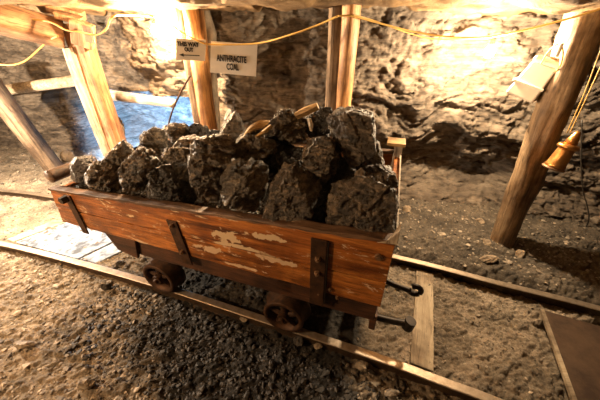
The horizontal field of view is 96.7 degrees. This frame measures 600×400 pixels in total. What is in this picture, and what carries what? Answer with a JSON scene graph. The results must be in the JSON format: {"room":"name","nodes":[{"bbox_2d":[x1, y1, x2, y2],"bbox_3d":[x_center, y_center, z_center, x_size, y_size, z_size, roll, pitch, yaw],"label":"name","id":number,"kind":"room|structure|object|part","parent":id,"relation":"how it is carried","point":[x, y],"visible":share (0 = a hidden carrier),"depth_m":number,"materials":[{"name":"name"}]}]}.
{"room":"underground passage","nodes":[
{"label":"underground passage","id":0,"kind":"room"},
{"bbox_2d":[0,6,599,225],"bbox_3d":[-0.590,-1.169,3.211,15.510,2.321,1.597,10,32,17],"label":"wall","id":1,"kind":"structure","parent":0,"point":[464,134],"depth_m":2.55,"materials":[{"name":"brown stone"}]},
{"bbox_2d":[5,75,74,94],"bbox_3d":[-3.518,-1.439,3.406,1.608,0.320,0.151,2,31,3],"label":"log","id":2,"kind":"object","parent":1,"relation":"attached to","point":[64,81],"visible":0.82,"depth_m":3.33,"materials":[{"name":"beige wood"}]},
{"bbox_2d":[118,117,124,134],"bbox_3d":[-2.232,-0.802,3.176,0.291,0.474,0.229,-11,33,-18],"label":"upright rock","id":3,"kind":"object","parent":1,"relation":"attached to","point":[120,120],"visible":0.14,"depth_m":3.16,"materials":[{"name":"stone"}]},
{"bbox_2d":[204,10,220,129],"bbox_3d":[-0.847,-1.072,2.569,0.222,1.252,0.140,-6,31,-10],"label":"timber post","id":4,"kind":"object","parent":1,"relation":"attached to","point":[210,28],"visible":0.22,"depth_m":2.37,"materials":[{"name":"wood"}]},
{"bbox_2d":[580,120,589,226],"bbox_3d":[2.511,-0.188,2.356,0.469,0.985,0.026,10,32,16],"label":"wire","id":5,"kind":"object","parent":1,"relation":"attached to","point":[581,120],"visible":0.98,"depth_m":2.33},
{"bbox_2d":[0,136,599,399],"bbox_3d":[-0.750,0.250,2.656,14.500,0.209,7.300,0,31,0],"label":"floor","id":6,"kind":"structure","parent":0,"point":[552,378],"depth_m":1.83,"materials":[{"name":"brown gravel"}]},
{"bbox_2d":[15,341,35,348],"bbox_3d":[-1.703,0.900,1.656,0.136,0.096,0.055,8,32,14],"label":"stone","id":7,"kind":"object","parent":6,"relation":"on","point":[19,344],"visible":0.98,"depth_m":1.63,"materials":[{"name":"beige stone"}]},
{"bbox_2d":[8,217,65,241],"bbox_3d":[-2.562,0.305,2.623,0.158,0.030,0.420,17,35,26],"label":"board","id":8,"kind":"object","parent":6,"relation":"on","point":[53,223],"visible":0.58,"depth_m":2.61,"materials":[{"name":"beige wood"}]},
{"bbox_2d":[17,222,111,258],"bbox_3d":[-2.136,0.369,2.516,0.898,0.030,0.392,9,32,14],"label":"concrete slab","id":9,"kind":"object","parent":6,"relation":"on","point":[64,232],"visible":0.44,"depth_m":2.46,"materials":[{"name":"white concrete"}]},
{"bbox_2d":[60,149,74,161],"bbox_3d":[-3.443,-0.653,3.950,0.196,0.187,0.181,26,40,36],"label":"stone","id":10,"kind":"object","parent":6,"relation":"on","point":[66,155],"visible":0.86,"depth_m":3.90,"materials":[{"name":"beige stone"}]},
{"bbox_2d":[62,23,126,156],"bbox_3d":[-2.071,-0.821,2.876,0.311,1.807,0.296,0,31,0],"label":"timber post","id":11,"kind":"object","parent":6,"relation":"on","point":[84,64],"visible":0.51,"depth_m":2.63,"materials":[{"name":"brown wood"}]},
{"bbox_2d":[0,4,64,48],"bbox_3d":[-2.315,-1.457,2.175,0.632,0.405,0.263,-22,37,-32],"label":"log","id":12,"kind":"object","parent":11,"relation":"attached to","point":[16,22],"visible":0.91,"depth_m":2.17,"materials":[{"name":"brown wood"}]},
{"bbox_2d":[0,35,58,65],"bbox_3d":[-2.358,-1.286,2.301,0.672,0.230,0.062,-1,31,-1],"label":"cable","id":13,"kind":"object","parent":12,"relation":"hanging from","point":[52,38],"visible":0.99,"depth_m":2.33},
{"bbox_2d":[45,6,86,20],"bbox_3d":[-2.058,-1.659,2.352,0.272,0.166,0.115,-7,32,-12],"label":"board","id":14,"kind":"object","parent":11,"relation":"on","point":[49,9],"visible":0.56,"depth_m":2.31,"materials":[{"name":"brown wood"}]},
{"bbox_2d":[69,18,95,49],"bbox_3d":[-1.890,-1.447,2.328,0.220,0.248,0.150,-8,32,-14],"label":"block","id":15,"kind":"object","parent":11,"relation":"attached to","point":[78,39],"visible":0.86,"depth_m":2.29,"materials":[{"name":"beige wood"}]},
{"bbox_2d":[53,10,84,21],"bbox_3d":[-1.969,-1.560,2.283,0.200,0.114,0.098,-7,32,-11],"label":"board","id":16,"kind":"object","parent":15,"relation":"on","point":[58,14],"visible":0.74,"depth_m":2.25,"materials":[{"name":"brown wood"}]},
{"bbox_2d":[82,25,95,43],"bbox_3d":[-1.790,-1.404,2.265,0.104,0.140,0.055,-4,31,-7],"label":"block","id":17,"kind":"object","parent":15,"relation":"attached to","point":[88,38],"visible":0.91,"depth_m":2.26,"materials":[{"name":"beige wood"}]},
{"bbox_2d":[109,90,175,107],"bbox_3d":[-1.819,-1.102,2.877,1.141,0.118,0.128,12,33,16],"label":"log","id":18,"kind":"object","parent":11,"relation":"attached to","point":[121,96],"visible":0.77,"depth_m":2.78,"materials":[{"name":"beige wood"}]},
{"bbox_2d":[81,243,121,262],"bbox_3d":[-1.658,0.437,2.402,0.186,0.030,0.494,23,38,33],"label":"concrete slab","id":19,"kind":"object","parent":6,"relation":"on","point":[109,251],"visible":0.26,"depth_m":2.31,"materials":[{"name":"white concrete"}]},
{"bbox_2d":[115,261,123,265],"bbox_3d":[-1.507,0.527,2.235,0.056,0.065,0.059,-14,34,-22],"label":"stone","id":20,"kind":"object","parent":6,"relation":"on","point":[119,263],"visible":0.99,"depth_m":2.21,"materials":[{"name":"stone"}]},
{"bbox_2d":[174,8,217,129],"bbox_3d":[-0.929,-0.811,2.604,0.290,2.018,0.196,0,31,0],"label":"timber post","id":21,"kind":"object","parent":6,"relation":"on","point":[192,23],"visible":0.37,"depth_m":2.35,"materials":[{"name":"brown wood"}]},
{"bbox_2d":[168,75,190,123],"bbox_3d":[-1.153,-0.872,2.525,0.494,0.585,0.046,13,33,21],"label":"rope","id":22,"kind":"object","parent":21,"relation":"attached to","point":[189,76],"visible":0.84,"depth_m":2.48,"materials":[{"name":"fabric"}]},
{"bbox_2d":[176,38,205,60],"bbox_3d":[-0.886,-1.219,2.167,0.264,0.164,0.020,-4,31,-6],"label":"direction sign","id":23,"kind":"object","parent":21,"relation":"attached to","point":[186,49],"visible":1,"depth_m":2.17,"materials":[{"name":"paint"}]},
{"bbox_2d":[0,253,451,399],"bbox_3d":[-0.905,0.828,1.809,5.020,0.090,1.701,0,31,0],"label":"gravel","id":24,"kind":"object","parent":6,"relation":"on","point":[375,382],"visible":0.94,"depth_m":1.70,"materials":[{"name":"gravel"}]},
{"bbox_2d":[77,379,95,389],"bbox_3d":[-1.170,1.012,1.466,0.092,0.091,0.051,0,31,0],"label":"stone","id":25,"kind":"object","parent":24,"relation":"on","point":[84,384],"visible":0.99,"depth_m":1.45,"materials":[{"name":"brown stone"}]},
{"bbox_2d":[100,284,110,289],"bbox_3d":[-1.473,0.656,2.023,0.070,0.080,0.058,0,31,0],"label":"stone","id":26,"kind":"object","parent":24,"relation":"on","point":[103,286],"visible":1,"depth_m":2.00,"materials":[{"name":"brown stone"}]},
{"bbox_2d":[138,261,358,341],"bbox_3d":[-0.458,0.541,2.231,2.010,0.054,0.792,10,32,16],"label":"crumbs","id":27,"kind":"object","parent":6,"relation":"on","point":[315,312],"visible":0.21,"depth_m":1.93,"materials":[{"name":"black stone"}]},
{"bbox_2d":[61,286,437,399],"bbox_3d":[-0.273,1.057,1.419,2.810,0.080,0.758,10,32,16],"label":"gravel","id":28,"kind":"object","parent":6,"relation":"on","point":[281,392],"visible":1,"depth_m":1.59,"materials":[{"name":"black gravel"}]},
{"bbox_2d":[0,241,503,399],"bbox_3d":[-2.217,0.655,2.040,11.870,0.120,0.688,8,32,14],"label":"rail","id":29,"kind":"object","parent":6,"relation":"on","point":[449,387],"visible":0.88,"depth_m":1.67,"materials":[{"name":"brown metal"}]},
{"bbox_2d":[44,137,423,331],"bbox_3d":[-0.353,0.095,1.949,2.403,0.970,1.139,10,32,16],"label":"cart","id":30,"kind":"object","parent":29,"relation":"on","point":[301,263],"visible":0.62,"depth_m":1.42,"materials":[{"name":"brown wood"}]},
{"bbox_2d":[74,140,329,223],"bbox_3d":[-0.433,-0.120,1.866,1.990,0.447,0.960,10,32,16],"label":"bed","id":31,"kind":"object","parent":30,"relation":"on","point":[319,216],"visible":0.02,"depth_m":1.50,"materials":[{"name":"black stone"}]},
{"bbox_2d":[69,155,95,183],"bbox_3d":[-1.429,-0.203,1.771,0.174,0.195,0.167,25,39,35],"label":"lump","id":32,"kind":"object","parent":31,"relation":"on","point":[79,165],"visible":0.61,"depth_m":1.71,"materials":[{"name":"stone"}]},
{"bbox_2d":[84,159,120,192],"bbox_3d":[-1.216,-0.143,1.643,0.152,0.204,0.179,21,37,30],"label":"lump","id":33,"kind":"object","parent":31,"relation":"on","point":[99,176],"visible":0.98,"depth_m":1.61,"materials":[{"name":"black stone"}]},
{"bbox_2d":[101,139,134,168],"bbox_3d":[-1.170,-0.277,1.717,0.226,0.230,0.191,-12,33,-19],"label":"lump","id":34,"kind":"object","parent":31,"relation":"on","point":[123,149],"visible":0.59,"depth_m":1.65,"materials":[{"name":"black stone"}]},
{"bbox_2d":[117,146,158,192],"bbox_3d":[-0.925,-0.165,1.543,0.221,0.264,0.199,0,31,0],"label":"lump","id":35,"kind":"object","parent":31,"relation":"on","point":[133,171],"visible":0.91,"depth_m":1.49,"materials":[{"name":"black stone"}]},
{"bbox_2d":[139,127,167,153],"bbox_3d":[-1.012,-0.402,1.848,0.188,0.222,0.203,-13,33,-20],"label":"lump","id":36,"kind":"object","parent":31,"relation":"on","point":[155,138],"visible":0.8,"depth_m":1.79,"materials":[{"name":"black stone"}]},
{"bbox_2d":[146,162,195,202],"bbox_3d":[-0.743,-0.077,1.514,0.274,0.280,0.178,-9,32,-15],"label":"lump","id":37,"kind":"object","parent":31,"relation":"on","point":[170,181],"visible":0.88,"depth_m":1.45,"materials":[{"name":"black stone"}]},
{"bbox_2d":[159,147,189,165],"bbox_3d":[-0.753,-0.268,1.635,0.217,0.160,0.199,-12,33,-20],"label":"lump","id":38,"kind":"object","parent":31,"relation":"on","point":[171,154],"visible":0.57,"depth_m":1.56,"materials":[{"name":"black stone"}]},
{"bbox_2d":[163,123,188,142],"bbox_3d":[-0.934,-0.531,2.040,0.216,0.151,0.229,-16,34,-24],"label":"lump","id":39,"kind":"object","parent":31,"relation":"on","point":[174,131],"visible":0.69,"depth_m":1.96,"materials":[{"name":"black stone"}]},
{"bbox_2d":[172,134,199,147],"bbox_3d":[-0.730,-0.369,1.762,0.213,0.111,0.159,-13,33,-20],"label":"lump","id":40,"kind":"object","parent":31,"relation":"on","point":[184,141],"visible":0.44,"depth_m":1.69,"materials":[{"name":"black stone"}]},
{"bbox_2d":[185,123,209,136],"bbox_3d":[-0.790,-0.521,2.033,0.171,0.151,0.178,-16,34,-24],"label":"lump","id":41,"kind":"object","parent":31,"relation":"on","point":[200,130],"visible":0.62,"depth_m":1.98,"materials":[{"name":"black stone"}]},
{"bbox_2d":[187,134,235,201],"bbox_3d":[-0.445,-0.167,1.392,0.256,0.336,0.217,-10,32,-17],"label":"lump","id":42,"kind":"object","parent":31,"relation":"on","point":[208,158],"visible":0.83,"depth_m":1.31,"materials":[{"name":"black stone"}]},
{"bbox_2d":[209,129,219,134],"bbox_3d":[-0.687,-0.486,2.149,0.245,0.204,0.227,0,31,0],"label":"lump","id":43,"kind":"object","parent":31,"relation":"on","point":[211,131],"visible":0.12,"depth_m":2.06,"materials":[{"name":"black stone"}]},
{"bbox_2d":[220,109,246,140],"bbox_3d":[-0.436,-0.423,1.665,0.182,0.264,0.222,-14,34,-22],"label":"lump","id":44,"kind":"object","parent":31,"relation":"on","point":[232,125],"visible":0.54,"depth_m":1.58,"materials":[{"name":"grey stone"}]},
{"bbox_2d":[220,158,269,212],"bbox_3d":[-0.267,-0.062,1.316,0.236,0.268,0.220,-1,31,-2],"label":"lump","id":45,"kind":"object","parent":31,"relation":"on","point":[244,184],"visible":1,"depth_m":1.27,"materials":[{"name":"black stone"}]},
{"bbox_2d":[234,133,276,160],"bbox_3d":[-0.234,-0.278,1.462,0.257,0.201,0.193,0,31,0],"label":"lump","id":46,"kind":"object","parent":31,"relation":"on","point":[247,146],"visible":0.8,"depth_m":1.39,"materials":[{"name":"black stone"}]},
{"bbox_2d":[243,120,269,135],"bbox_3d":[-0.230,-0.375,1.422,0.175,0.088,0.057,-13,33,-20],"label":"chip","id":47,"kind":"object","parent":46,"relation":"on","point":[260,124],"visible":0.83,"depth_m":1.40,"materials":[{"name":"brown wood"}]},
{"bbox_2d":[255,125,271,137],"bbox_3d":[-0.186,-0.351,1.371,0.097,0.064,0.034,-14,34,-22],"label":"chip","id":48,"kind":"object","parent":46,"relation":"on","point":[264,131],"visible":1,"depth_m":1.36,"materials":[{"name":"brown wood"}]},
{"bbox_2d":[250,127,265,136],"bbox_3d":[-0.262,-0.413,1.752,0.212,0.154,0.198,0,31,0],"label":"lump","id":49,"kind":"object","parent":31,"relation":"on","point":[255,132],"visible":0.02,"depth_m":1.67,"materials":[{"name":"black stone"}]},
{"bbox_2d":[262,143,303,172],"bbox_3d":[-0.091,-0.236,1.531,0.264,0.178,0.186,0,31,0],"label":"lump","id":50,"kind":"object","parent":31,"relation":"on","point":[290,154],"visible":0.62,"depth_m":1.47,"materials":[{"name":"black stone"}]},
{"bbox_2d":[264,108,306,145],"bbox_3d":[-0.073,-0.392,1.516,0.250,0.267,0.232,0,31,0],"label":"lump","id":51,"kind":"object","parent":50,"relation":"on","point":[286,128],"visible":0.82,"depth_m":1.43,"materials":[{"name":"black stone"}]},
{"bbox_2d":[262,162,321,221],"bbox_3d":[-0.038,-0.025,1.256,0.283,0.288,0.198,0,31,0],"label":"lump","id":52,"kind":"object","parent":31,"relation":"on","point":[294,192],"visible":0.97,"depth_m":1.21,"materials":[{"name":"black stone"}]},
{"bbox_2d":[304,107,332,137],"bbox_3d":[0.119,-0.466,1.568,0.194,0.188,0.215,3,31,4],"label":"lump","id":53,"kind":"object","parent":31,"relation":"on","point":[320,125],"visible":0.6,"depth_m":1.48,"materials":[{"name":"black stone"}]},
{"bbox_2d":[302,136,341,183],"bbox_3d":[0.113,-0.210,1.333,0.208,0.231,0.273,0,31,0],"label":"lump","id":54,"kind":"object","parent":31,"relation":"on","point":[321,156],"visible":0.97,"depth_m":1.24,"materials":[{"name":"black stone"}]},
{"bbox_2d":[294,103,318,118],"bbox_3d":[0.034,-0.440,1.321,0.124,0.084,0.046,7,32,11],"label":"chip","id":55,"kind":"object","parent":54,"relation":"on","point":[305,111],"visible":1,"depth_m":1.31,"materials":[{"name":"brown wood"}]},
{"bbox_2d":[307,118,312,131],"bbox_3d":[0.053,-0.377,1.338,0.024,0.063,0.031,-23,38,-33],"label":"chip","id":56,"kind":"object","parent":54,"relation":"on","point":[310,123],"visible":1,"depth_m":1.33,"materials":[{"name":"brown wood"}]},
{"bbox_2d":[324,164,355,189],"bbox_3d":[0.208,-0.122,1.413,0.168,0.155,0.122,0,31,0],"label":"lump","id":57,"kind":"object","parent":31,"relation":"on","point":[346,172],"visible":0.52,"depth_m":1.38,"materials":[{"name":"black stone"}]},
{"bbox_2d":[338,156,366,170],"bbox_3d":[0.281,-0.173,1.514,0.184,0.182,0.165,0,31,0],"label":"lump","id":58,"kind":"object","parent":31,"relation":"on","point":[342,162],"visible":0.12,"depth_m":1.46,"materials":[{"name":"black stone"}]},
{"bbox_2d":[326,106,375,168],"bbox_3d":[0.262,-0.316,1.341,0.248,0.291,0.272,8,32,13],"label":"lump","id":59,"kind":"object","parent":58,"relation":"on","point":[353,128],"visible":0.98,"depth_m":1.22,"materials":[{"name":"black stone"}]},
{"bbox_2d":[323,175,398,232],"bbox_3d":[0.282,0.022,1.217,0.338,0.323,0.309,0,31,0],"label":"lump","id":60,"kind":"object","parent":31,"relation":"on","point":[364,203],"visible":0.86,"depth_m":1.11,"materials":[{"name":"black stone"}]},
{"bbox_2d":[354,168,364,176],"bbox_3d":[0.272,-0.116,1.222,0.047,0.062,0.050,7,32,11],"label":"lump","id":61,"kind":"object","parent":60,"relation":"on","point":[360,172],"visible":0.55,"depth_m":1.21,"materials":[{"name":"stone"}]},
{"bbox_2d":[365,140,384,164],"bbox_3d":[0.443,-0.249,1.544,0.122,0.202,0.164,8,32,14],"label":"lump","id":62,"kind":"object","parent":31,"relation":"on","point":[378,158],"visible":0.5,"depth_m":1.49,"materials":[{"name":"black stone"}]},
{"bbox_2d":[364,164,397,187],"bbox_3d":[0.412,-0.115,1.413,0.188,0.171,0.211,0,31,0],"label":"lump","id":63,"kind":"object","parent":31,"relation":"on","point":[384,174],"visible":0.62,"depth_m":1.35,"materials":[{"name":"black stone"}]},
{"bbox_3d":[-0.378,0.397,1.594,1.635,0.150,0.100,10,32,16],"label":"sill","id":64,"kind":"part","parent":30,"relation":"part of","materials":[{"name":"brown wood"}]},
{"bbox_3d":[0.691,-0.122,2.023,0.051,0.630,0.112,10,32,16],"label":"corner post","id":65,"kind":"part","parent":30,"relation":"part of","materials":[{"name":"brown wood"}]},
{"bbox_3d":[0.581,0.662,1.425,0.067,0.070,0.060,10,32,16],"label":"coupling knob","id":66,"kind":"part","parent":30,"relation":"part of","materials":[{"name":"metal"}]},
{"bbox_2d":[0,199,569,399],"bbox_3d":[-1.296,0.468,2.386,6.707,0.099,0.880,9,32,14],"label":"gravel","id":67,"kind":"object","parent":6,"relation":"on","point":[515,301],"visible":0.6,"depth_m":1.75,"materials":[{"name":"gravel"}]},
{"bbox_2d":[293,336,303,345],"bbox_3d":[-0.009,0.874,1.656,0.068,0.058,0.068,0,31,0],"label":"stone","id":68,"kind":"object","parent":6,"relation":"on","point":[298,341],"visible":0.96,"depth_m":1.64,"materials":[{"name":"stone"}]},
{"bbox_2d":[0,189,599,315],"bbox_3d":[-1.701,0.333,2.576,12.862,0.120,0.841,8,32,13],"label":"rail","id":69,"kind":"object","parent":6,"relation":"on","point":[567,303],"visible":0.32,"depth_m":2.02,"materials":[{"name":"brown metal"}]},
{"bbox_2d":[0,148,599,296],"bbox_3d":[-0.860,-0.021,3.063,8.779,0.131,1.362,8,32,14],"label":"rubble","id":70,"kind":"object","parent":6,"relation":"on","point":[507,261],"visible":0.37,"depth_m":2.40,"materials":[{"name":"gravel"}]},
{"bbox_2d":[0,78,62,170],"bbox_3d":[-3.373,-0.830,3.292,0.222,1.331,0.423,13,33,21],"label":"prop","id":71,"kind":"object","parent":70,"relation":"on","point":[12,114],"visible":0.88,"depth_m":3.23,"materials":[{"name":"brown wood"}]},
{"bbox_2d":[437,232,445,235],"bbox_3d":[1.311,0.319,2.487,0.082,0.058,0.071,13,33,20],"label":"stone","id":72,"kind":"object","parent":70,"relation":"on","point":[438,233],"visible":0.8,"depth_m":2.46,"materials":[{"name":"beige stone"}]},
{"bbox_2d":[476,218,484,223],"bbox_3d":[1.774,0.207,2.628,0.063,0.072,0.084,-16,34,-24],"label":"stone","id":73,"kind":"object","parent":70,"relation":"on","point":[480,220],"visible":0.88,"depth_m":2.61,"materials":[{"name":"beige stone"}]},
{"bbox_2d":[483,239,490,245],"bbox_3d":[1.664,0.380,2.377,0.062,0.073,0.076,27,40,37],"label":"stone","id":74,"kind":"object","parent":70,"relation":"on","point":[486,241],"visible":0.83,"depth_m":2.36,"materials":[{"name":"brown stone"}]},
{"bbox_2d":[479,255,498,262],"bbox_3d":[1.558,0.487,2.203,0.136,0.125,0.124,-27,40,-37],"label":"stone","id":75,"kind":"object","parent":70,"relation":"on","point":[486,258],"visible":0.91,"depth_m":2.16,"materials":[{"name":"brown stone"}]},
{"bbox_2d":[515,249,525,257],"bbox_3d":[1.856,0.456,2.259,0.091,0.092,0.070,-18,35,-28],"label":"stone","id":76,"kind":"object","parent":70,"relation":"on","point":[519,253],"visible":0.9,"depth_m":2.23,"materials":[{"name":"brown stone"}]},
{"bbox_2d":[314,343,322,348],"bbox_3d":[0.111,0.891,1.627,0.056,0.039,0.040,0,31,0],"label":"stone","id":77,"kind":"object","parent":6,"relation":"on","point":[316,345],"visible":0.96,"depth_m":1.62,"materials":[{"name":"brown stone"}]},
{"bbox_2d":[325,4,360,138],"bbox_3d":[0.320,-0.646,2.338,0.222,1.866,0.181,0,31,0],"label":"timber post","id":78,"kind":"object","parent":6,"relation":"on","point":[343,32],"visible":0.46,"depth_m":2.02,"materials":[{"name":"brown wood"}]},
{"bbox_2d":[355,360,367,369],"bbox_3d":[0.353,0.954,1.539,0.082,0.062,0.061,0,31,0],"label":"stone","id":79,"kind":"object","parent":6,"relation":"on","point":[360,365],"visible":1,"depth_m":1.52,"materials":[{"name":"brown stone"}]},
{"bbox_2d":[384,388,399,396],"bbox_3d":[0.491,1.022,1.421,0.088,0.078,0.057,0,31,0],"label":"stone","id":80,"kind":"object","parent":6,"relation":"on","point":[390,392],"visible":1,"depth_m":1.40,"materials":[{"name":"beige stone"}]},
{"bbox_2d":[385,281,411,289],"bbox_3d":[0.748,0.662,2.042,0.197,0.035,0.061,12,33,20],"label":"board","id":81,"kind":"object","parent":6,"relation":"on","point":[394,281],"visible":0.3,"depth_m":2.03,"materials":[{"name":"brown wood"}]},
{"bbox_2d":[403,205,410,212],"bbox_3d":[1.126,0.099,2.821,0.069,0.091,0.086,-25,39,-36],"label":"stone","id":82,"kind":"object","parent":6,"relation":"on","point":[406,208],"visible":0.93,"depth_m":2.80,"materials":[{"name":"beige stone"}]},
{"bbox_2d":[410,269,433,371],"bbox_3d":[0.855,0.787,1.858,0.132,0.050,0.804,12,33,20],"label":"sleeper","id":83,"kind":"object","parent":6,"relation":"on","point":[423,332],"visible":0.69,"depth_m":1.74,"materials":[{"name":"brown wood"}]},
{"bbox_2d":[490,10,599,246],"bbox_3d":[1.757,-0.420,1.984,0.322,1.832,0.224,15,34,23],"label":"timber post","id":84,"kind":"object","parent":6,"relation":"on","point":[580,36],"visible":0.91,"depth_m":1.83,"materials":[{"name":"brown wood"}]},
{"bbox_2d":[506,55,558,102],"bbox_3d":[1.607,-0.832,1.837,0.133,0.288,0.238,-24,39,-34],"label":"wall box","id":85,"kind":"object","parent":84,"relation":"attached to","point":[532,82],"visible":0.8,"depth_m":1.80,"materials":[{"name":"white plastic"}]},
{"bbox_3d":[1.634,-0.908,1.755,0.110,0.037,0.162,-24,55,-34],"label":"lid","id":86,"kind":"part","parent":85,"relation":"part of","materials":[{"name":"white plastic"}]},
{"bbox_2d":[541,44,558,63],"bbox_3d":[1.552,-0.908,1.667,0.035,0.118,0.118,4,31,6],"label":"wire","id":87,"kind":"object","parent":85,"relation":"attached to","point":[556,44],"visible":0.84,"depth_m":1.66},
{"bbox_2d":[554,43,563,56],"bbox_3d":[1.540,-0.892,1.587,0.024,0.070,0.023,0,31,0],"label":"insulator","id":88,"kind":"object","parent":87,"relation":"hanging from","point":[560,46],"visible":1,"depth_m":1.58,"materials":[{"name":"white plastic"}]},
{"bbox_2d":[555,48,563,71],"bbox_3d":[1.621,-0.865,1.667,0.140,0.183,0.036,-25,39,-35],"label":"wire","id":89,"kind":"object","parent":84,"relation":"hanging from","point":[562,48],"visible":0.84,"depth_m":1.63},
{"bbox_2d":[539,309,599,399],"bbox_3d":[2.017,1.010,1.437,1.060,0.021,0.610,13,33,21],"label":"metal plate","id":90,"kind":"object","parent":6,"relation":"on","point":[575,344],"visible":1,"depth_m":1.59,"materials":[{"name":"brown metal"}]},
{"bbox_2d":[0,0,599,17],"bbox_3d":[-0.500,-1.417,1.948,13.000,0.221,5.600,0,31,0],"label":"ceiling","id":91,"kind":"structure","parent":0,"point":[505,8],"depth_m":1.81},
{"bbox_2d":[32,14,337,45],"bbox_3d":[-1.027,-1.317,2.035,2.583,0.245,0.416,0,31,0],"label":"cable","id":92,"kind":"object","parent":91,"relation":"hanging from","point":[115,15],"visible":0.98,"depth_m":2.12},
{"bbox_2d":[210,41,257,76],"bbox_3d":[-0.558,-1.177,2.233,0.423,0.263,0.021,0,31,1],"label":"sign","id":93,"kind":"object","parent":92,"relation":"hanging from","point":[241,59],"visible":0.99,"depth_m":2.23,"materials":[{"name":"paint"}]},
{"bbox_2d":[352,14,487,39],"bbox_3d":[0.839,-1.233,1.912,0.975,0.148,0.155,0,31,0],"label":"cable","id":94,"kind":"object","parent":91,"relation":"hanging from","point":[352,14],"visible":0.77,"depth_m":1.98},
{"bbox_2d":[338,8,599,38],"bbox_3d":[1.049,-1.178,1.760,1.558,0.200,0.342,10,32,17],"label":"cable","id":95,"kind":"object","parent":91,"relation":"hanging from","point":[598,9],"visible":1,"depth_m":1.83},
{"bbox_2d":[567,51,599,132],"bbox_3d":[1.621,-0.712,1.479,0.027,0.683,0.052,-17,35,-26],"label":"line","id":96,"kind":"object","parent":91,"relation":"hanging from","point":[599,51],"visible":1,"depth_m":1.52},
{"bbox_2d":[570,68,599,132],"bbox_3d":[1.653,-0.715,1.483,0.020,0.683,0.047,0,31,0],"label":"line","id":97,"kind":"object","parent":91,"relation":"hanging from","point":[599,68],"visible":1,"depth_m":1.54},
{"bbox_2d":[542,131,580,172],"bbox_3d":[1.680,-0.310,1.700,0.143,0.259,0.130,9,32,14],"label":"bell","id":98,"kind":"object","parent":97,"relation":"hanging from","point":[558,161],"visible":1,"depth_m":1.69,"materials":[{"name":"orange metal"}]}
]}

